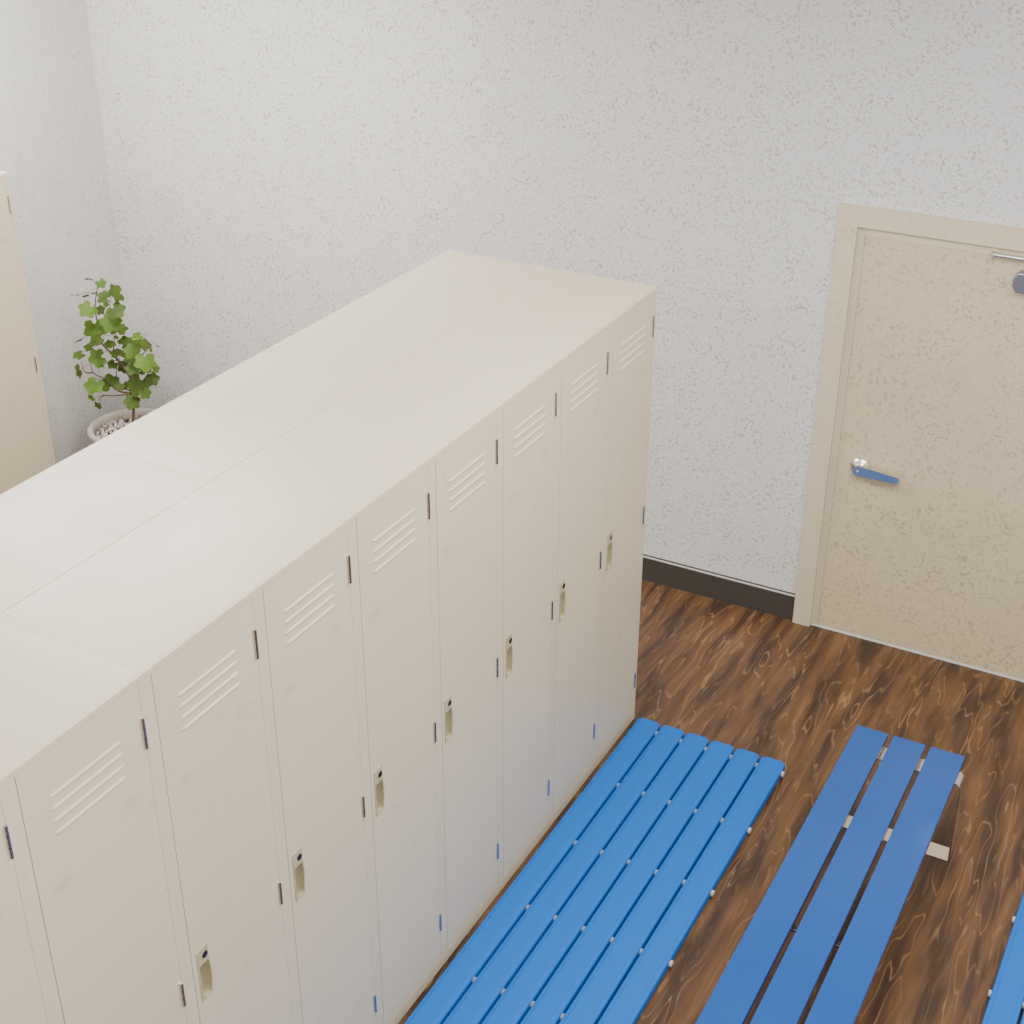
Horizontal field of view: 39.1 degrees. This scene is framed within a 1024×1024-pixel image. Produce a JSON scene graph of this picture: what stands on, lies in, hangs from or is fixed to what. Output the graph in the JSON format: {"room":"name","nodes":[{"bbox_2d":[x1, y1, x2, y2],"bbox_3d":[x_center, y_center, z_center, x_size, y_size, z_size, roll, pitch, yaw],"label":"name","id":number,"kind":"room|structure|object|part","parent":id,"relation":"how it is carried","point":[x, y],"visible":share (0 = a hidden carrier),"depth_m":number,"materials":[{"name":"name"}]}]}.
{"room":"locker room","nodes":[
{"label":"locker room","id":0,"kind":"room"},
{"bbox_2d":[0,0,137,463],"bbox_3d":[-4.050,-0.389,5.162,0.150,3.400,7.350,15,32,25],"label":"wall","id":1,"kind":"structure","parent":0,"point":[53,156],"depth_m":7.71,"materials":[{"name":"paint"}]},
{"bbox_2d":[85,0,1023,593],"bbox_3d":[1.037,-1.100,6.503,7.665,3.400,0.150,15,32,25],"label":"wall","id":2,"kind":"structure","parent":0,"point":[273,166],"depth_m":6.72,"materials":[{"name":"paint"}]},
{"bbox_2d":[642,554,794,619],"bbox_3d":[-0.427,-0.004,7.887,4.109,0.145,0.014,15,32,25],"label":"baseboard","id":3,"kind":"structure","parent":2,"relation":"attached to","point":[777,602],"depth_m":7.19,"materials":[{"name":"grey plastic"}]},
{"bbox_2d":[792,202,1023,681],"bbox_3d":[1.936,-0.260,6.338,1.222,2.085,0.195,15,32,25],"label":"door","id":4,"kind":"structure","parent":2,"relation":"in","point":[913,532],"depth_m":6.36,"materials":[{"name":"beige paint"}]},
{"bbox_3d":[1.576,-0.198,6.535,0.098,0.098,0.036,15,32,25],"label":"lever handle","id":5,"kind":"part","parent":4,"relation":"part of","materials":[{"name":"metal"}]},
{"bbox_3d":[2.118,-0.997,5.748,0.388,0.017,0.017,15,32,25],"label":"closer rod","id":6,"kind":"part","parent":4,"relation":"part of","materials":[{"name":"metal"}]},
{"bbox_2d":[398,580,1023,1023],"bbox_3d":[-0.711,1.976,4.491,7.665,0.100,7.500,15,32,25],"label":"floor","id":7,"kind":"structure","parent":0,"point":[763,684],"depth_m":6.12,"materials":[{"name":"brown wood"}]},
{"bbox_2d":[0,171,55,493],"bbox_3d":[-2.667,-0.686,7.185,0.461,2.000,0.409,15,32,25],"label":"locker","id":8,"kind":"object","parent":7,"relation":"on","point":[26,446],"visible":0.62,"depth_m":7.13,"materials":[{"name":"beige metal"}]},
{"bbox_2d":[0,774,55,1023],"bbox_3d":[-1.305,1.438,3.277,0.461,2.000,0.409,15,32,25],"label":"locker","id":9,"kind":"object","parent":7,"relation":"on","point":[25,998],"visible":1,"depth_m":3.02,"materials":[{"name":"beige metal"}]},
{"bbox_2d":[0,508,112,613],"bbox_3d":[-1.324,0.990,4.103,0.461,2.000,0.409,15,32,25],"label":"locker","id":10,"kind":"object","parent":7,"relation":"on","point":[34,553],"visible":0.06,"depth_m":3.64,"materials":[{"name":"beige metal"}]},
{"bbox_2d":[0,622,193,1023],"bbox_3d":[-1.111,1.267,3.594,0.461,2.000,0.409,15,32,25],"label":"locker","id":11,"kind":"object","parent":7,"relation":"on","point":[78,766],"visible":1,"depth_m":3.19,"materials":[{"name":"beige metal"}]},
{"bbox_2d":[0,445,213,542],"bbox_3d":[-1.130,0.819,4.420,0.461,2.000,0.409,15,32,25],"label":"locker","id":12,"kind":"object","parent":7,"relation":"on","point":[95,491],"visible":0.23,"depth_m":3.93,"materials":[{"name":"beige metal"}]},
{"bbox_3d":[-1.317,0.769,4.508,0.020,1.998,0.409,15,32,25],"label":"frame","id":13,"kind":"part","parent":12,"relation":"part of","materials":[{"name":"beige metal"}]},
{"bbox_2d":[69,278,160,443],"bbox_3d":[-2.141,-0.697,7.957,0.498,1.286,0.500,-3,29,-6],"label":"potted plant","id":14,"kind":"object","parent":7,"relation":"on","point":[107,424],"visible":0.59,"depth_m":7.86,"materials":[{"name":"green plant"}]},
{"bbox_3d":[-2.138,-0.313,8.177,0.481,0.402,0.481,15,32,25],"label":"pot","id":15,"kind":"part","parent":14,"relation":"part of","materials":[{"name":"ceramic"}]},
{"bbox_2d":[0,543,297,1023],"bbox_3d":[-0.916,1.096,3.911,0.461,2.000,0.409,15,32,25],"label":"locker","id":16,"kind":"object","parent":7,"relation":"on","point":[193,635],"visible":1,"depth_m":3.53,"materials":[{"name":"beige metal"}]},
{"bbox_3d":[-0.786,1.178,3.694,0.003,0.170,0.049,15,32,25],"label":"handle","id":17,"kind":"part","parent":16,"relation":"part of","materials":[{"name":"plastic"}]},
{"bbox_3d":[-0.729,1.143,3.822,0.020,1.998,0.409,15,32,25],"label":"frame","id":18,"kind":"part","parent":16,"relation":"part of","materials":[{"name":"beige metal"}]},
{"bbox_3d":[-0.726,1.129,3.813,0.014,1.923,0.364,15,32,25],"label":"door","id":19,"kind":"part","parent":16,"relation":"part of","materials":[{"name":"beige metal"}]},
{"bbox_2d":[92,395,300,478],"bbox_3d":[-0.936,0.647,4.737,0.461,2.000,0.409,15,32,25],"label":"locker","id":20,"kind":"object","parent":7,"relation":"on","point":[187,433],"visible":0.13,"depth_m":4.25,"materials":[{"name":"beige metal"}]},
{"bbox_3d":[-1.123,0.598,4.825,0.020,1.998,0.409,15,32,25],"label":"frame","id":21,"kind":"part","parent":20,"relation":"part of","materials":[{"name":"beige metal"}]},
{"bbox_2d":[114,479,379,1023],"bbox_3d":[-0.722,0.924,4.228,0.461,2.000,0.409,15,32,25],"label":"locker","id":22,"kind":"object","parent":7,"relation":"on","point":[297,556],"visible":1,"depth_m":3.90,"materials":[{"name":"beige metal"}]},
{"bbox_3d":[-0.592,1.007,4.011,0.003,0.170,0.049,15,32,25],"label":"handle","id":23,"kind":"part","parent":22,"relation":"part of","materials":[{"name":"plastic"}]},
{"bbox_3d":[-0.535,0.972,4.139,0.020,1.998,0.409,15,32,25],"label":"frame","id":24,"kind":"part","parent":22,"relation":"part of","materials":[{"name":"beige metal"}]},
{"bbox_3d":[-0.532,0.957,4.130,0.014,1.923,0.364,15,32,25],"label":"door","id":25,"kind":"part","parent":22,"relation":"part of","materials":[{"name":"beige metal"}]},
{"bbox_2d":[183,351,374,423],"bbox_3d":[-0.742,0.476,5.054,0.461,2.000,0.409,15,32,25],"label":"locker","id":26,"kind":"object","parent":7,"relation":"on","point":[269,384],"visible":0.12,"depth_m":4.56,"materials":[{"name":"beige metal"}]},
{"bbox_3d":[-0.929,0.427,5.142,0.020,1.998,0.409,15,32,25],"label":"frame","id":27,"kind":"part","parent":26,"relation":"part of","materials":[{"name":"beige metal"}]},
{"bbox_2d":[215,424,444,1023],"bbox_3d":[-0.528,0.753,4.545,0.461,2.000,0.409,15,32,25],"label":"locker","id":28,"kind":"object","parent":7,"relation":"on","point":[385,491],"visible":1,"depth_m":4.25,"materials":[{"name":"beige metal"}]},
{"bbox_3d":[-0.398,0.836,4.328,0.003,0.170,0.049,15,32,25],"label":"handle","id":29,"kind":"part","parent":28,"relation":"part of","materials":[{"name":"plastic"}]},
{"bbox_3d":[-0.341,0.801,4.456,0.020,1.998,0.409,15,32,25],"label":"frame","id":30,"kind":"part","parent":28,"relation":"part of","materials":[{"name":"beige metal"}]},
{"bbox_3d":[-0.338,0.786,4.447,0.014,1.923,0.364,15,32,25],"label":"door","id":31,"kind":"part","parent":28,"relation":"part of","materials":[{"name":"beige metal"}]},
{"bbox_2d":[264,313,439,376],"bbox_3d":[-0.547,0.305,5.371,0.461,2.000,0.409,15,32,25],"label":"locker","id":32,"kind":"object","parent":7,"relation":"on","point":[352,344],"visible":0.09,"depth_m":4.89,"materials":[{"name":"beige metal"}]},
{"bbox_3d":[-0.735,0.256,5.459,0.020,1.998,0.409,15,32,25],"label":"frame","id":33,"kind":"part","parent":32,"relation":"part of","materials":[{"name":"beige metal"}]},
{"bbox_2d":[302,377,499,963],"bbox_3d":[-0.334,0.582,4.862,0.461,2.000,0.409,15,32,25],"label":"locker","id":34,"kind":"object","parent":7,"relation":"on","point":[460,435],"visible":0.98,"depth_m":4.58,"materials":[{"name":"beige metal"}]},
{"bbox_3d":[-0.204,0.664,4.645,0.003,0.170,0.049,15,32,25],"label":"handle","id":35,"kind":"part","parent":34,"relation":"part of","materials":[{"name":"plastic"}]},
{"bbox_3d":[-0.147,0.630,4.772,0.020,1.998,0.409,15,32,25],"label":"frame","id":36,"kind":"part","parent":34,"relation":"part of","materials":[{"name":"beige metal"}]},
{"bbox_3d":[-0.143,0.615,4.764,0.014,1.923,0.364,15,32,25],"label":"door","id":37,"kind":"part","parent":34,"relation":"part of","materials":[{"name":"beige metal"}]},
{"bbox_2d":[334,280,497,335],"bbox_3d":[-0.353,0.134,5.688,0.461,2.000,0.409,15,32,25],"label":"locker","id":38,"kind":"object","parent":7,"relation":"on","point":[433,310],"visible":0.09,"depth_m":5.20,"materials":[{"name":"beige metal"}]},
{"bbox_3d":[-0.541,0.084,5.776,0.020,1.998,0.409,15,32,25],"label":"frame","id":39,"kind":"part","parent":38,"relation":"part of","materials":[{"name":"beige metal"}]},
{"bbox_2d":[377,336,558,890],"bbox_3d":[-0.140,0.411,5.178,0.461,2.000,0.409,15,32,25],"label":"locker","id":40,"kind":"object","parent":7,"relation":"on","point":[525,387],"visible":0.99,"depth_m":4.90,"materials":[{"name":"beige metal"}]},
{"bbox_3d":[-0.010,0.493,4.962,0.003,0.170,0.049,15,32,25],"label":"handle","id":41,"kind":"part","parent":40,"relation":"part of","materials":[{"name":"plastic"}]},
{"bbox_3d":[0.048,0.459,5.090,0.020,1.998,0.409,15,32,25],"label":"frame","id":42,"kind":"part","parent":40,"relation":"part of","materials":[{"name":"beige metal"}]},
{"bbox_3d":[0.051,0.444,5.080,0.014,1.923,0.364,15,32,25],"label":"door","id":43,"kind":"part","parent":40,"relation":"part of","materials":[{"name":"beige metal"}]},
{"bbox_2d":[394,250,548,299],"bbox_3d":[-0.159,-0.038,6.005,0.461,2.000,0.409,15,32,25],"label":"locker","id":44,"kind":"object","parent":7,"relation":"on","point":[474,274],"visible":0.09,"depth_m":5.51,"materials":[{"name":"beige metal"}]},
{"bbox_3d":[-0.347,-0.087,6.093,0.020,1.998,0.409,15,32,25],"label":"frame","id":45,"kind":"part","parent":44,"relation":"part of","materials":[{"name":"beige metal"}]},
{"bbox_2d":[442,300,610,825],"bbox_3d":[0.054,0.239,5.495,0.461,2.000,0.409,15,32,25],"label":"locker","id":46,"kind":"object","parent":7,"relation":"on","point":[580,343],"visible":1,"depth_m":5.22,"materials":[{"name":"beige metal"}]},
{"bbox_3d":[0.184,0.322,5.279,0.003,0.170,0.049,15,32,25],"label":"handle","id":47,"kind":"part","parent":46,"relation":"part of","materials":[{"name":"plastic"}]},
{"bbox_3d":[0.242,0.287,5.406,0.020,1.998,0.409,15,32,25],"label":"frame","id":48,"kind":"part","parent":46,"relation":"part of","materials":[{"name":"beige metal"}]},
{"bbox_3d":[0.245,0.272,5.397,0.014,1.923,0.364,15,32,25],"label":"door","id":49,"kind":"part","parent":46,"relation":"part of","materials":[{"name":"beige metal"}]},
{"bbox_2d":[499,267,656,768],"bbox_3d":[0.248,0.068,5.812,0.461,2.000,0.409,15,32,25],"label":"locker","id":50,"kind":"object","parent":7,"relation":"on","point":[630,307],"visible":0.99,"depth_m":5.54,"materials":[{"name":"beige metal"}]},
{"bbox_3d":[0.379,0.151,5.596,0.003,0.170,0.049,15,32,25],"label":"handle","id":51,"kind":"part","parent":50,"relation":"part of","materials":[{"name":"plastic"}]},
{"bbox_3d":[0.436,0.116,5.723,0.020,1.998,0.409,15,32,25],"label":"frame","id":52,"kind":"part","parent":50,"relation":"part of","materials":[{"name":"beige metal"}]},
{"bbox_3d":[0.439,0.101,5.714,0.014,1.923,0.364,15,32,25],"label":"door","id":53,"kind":"part","parent":50,"relation":"part of","materials":[{"name":"beige metal"}]},
{"bbox_2d":[404,718,784,1023],"bbox_3d":[0.137,1.617,4.987,0.679,0.038,3.016,15,32,25],"label":"floor mat","id":54,"kind":"object","parent":7,"relation":"on","point":[591,926],"visible":1,"depth_m":5.34,"materials":[{"name":"blue plastic"}]},
{"bbox_3d":[0.072,1.673,4.892,0.657,0.026,0.026,15,32,25],"label":"cross rod","id":55,"kind":"part","parent":54,"relation":"part of","materials":[{"name":"plastic"}]},
{"bbox_3d":[0.260,1.507,5.199,0.657,0.026,0.026,15,32,25],"label":"cross rod","id":56,"kind":"part","parent":54,"relation":"part of","materials":[{"name":"plastic"}]},
{"bbox_3d":[0.448,1.341,5.506,0.657,0.026,0.026,15,32,25],"label":"cross rod","id":57,"kind":"part","parent":54,"relation":"part of","materials":[{"name":"plastic"}]},
{"bbox_3d":[0.636,1.175,5.814,0.657,0.026,0.026,15,32,25],"label":"cross rod","id":58,"kind":"part","parent":54,"relation":"part of","materials":[{"name":"plastic"}]},
{"bbox_3d":[0.824,1.010,6.121,0.657,0.026,0.026,15,32,25],"label":"cross rod","id":59,"kind":"part","parent":54,"relation":"part of","materials":[{"name":"plastic"}]},
{"bbox_2d":[696,725,964,1023],"bbox_3d":[0.983,1.538,4.721,0.454,0.460,2.267,15,32,25],"label":"bench","id":60,"kind":"object","parent":7,"relation":"on","point":[841,996],"visible":1,"depth_m":4.77,"materials":[{"name":"blue plastic"}]},
{"bbox_3d":[1.487,1.108,5.552,0.454,0.428,0.140,15,32,25],"label":"leg","id":61,"kind":"part","parent":60,"relation":"part of","materials":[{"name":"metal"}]},
{"bbox_2d":[982,893,1023,1023],"bbox_3d":[1.618,2.002,4.287,0.679,0.038,3.016,15,32,25],"label":"floor mat","id":62,"kind":"object","parent":7,"relation":"on","point":[1006,1001],"visible":1,"depth_m":4.95,"materials":[{"name":"blue plastic"}]}
]}

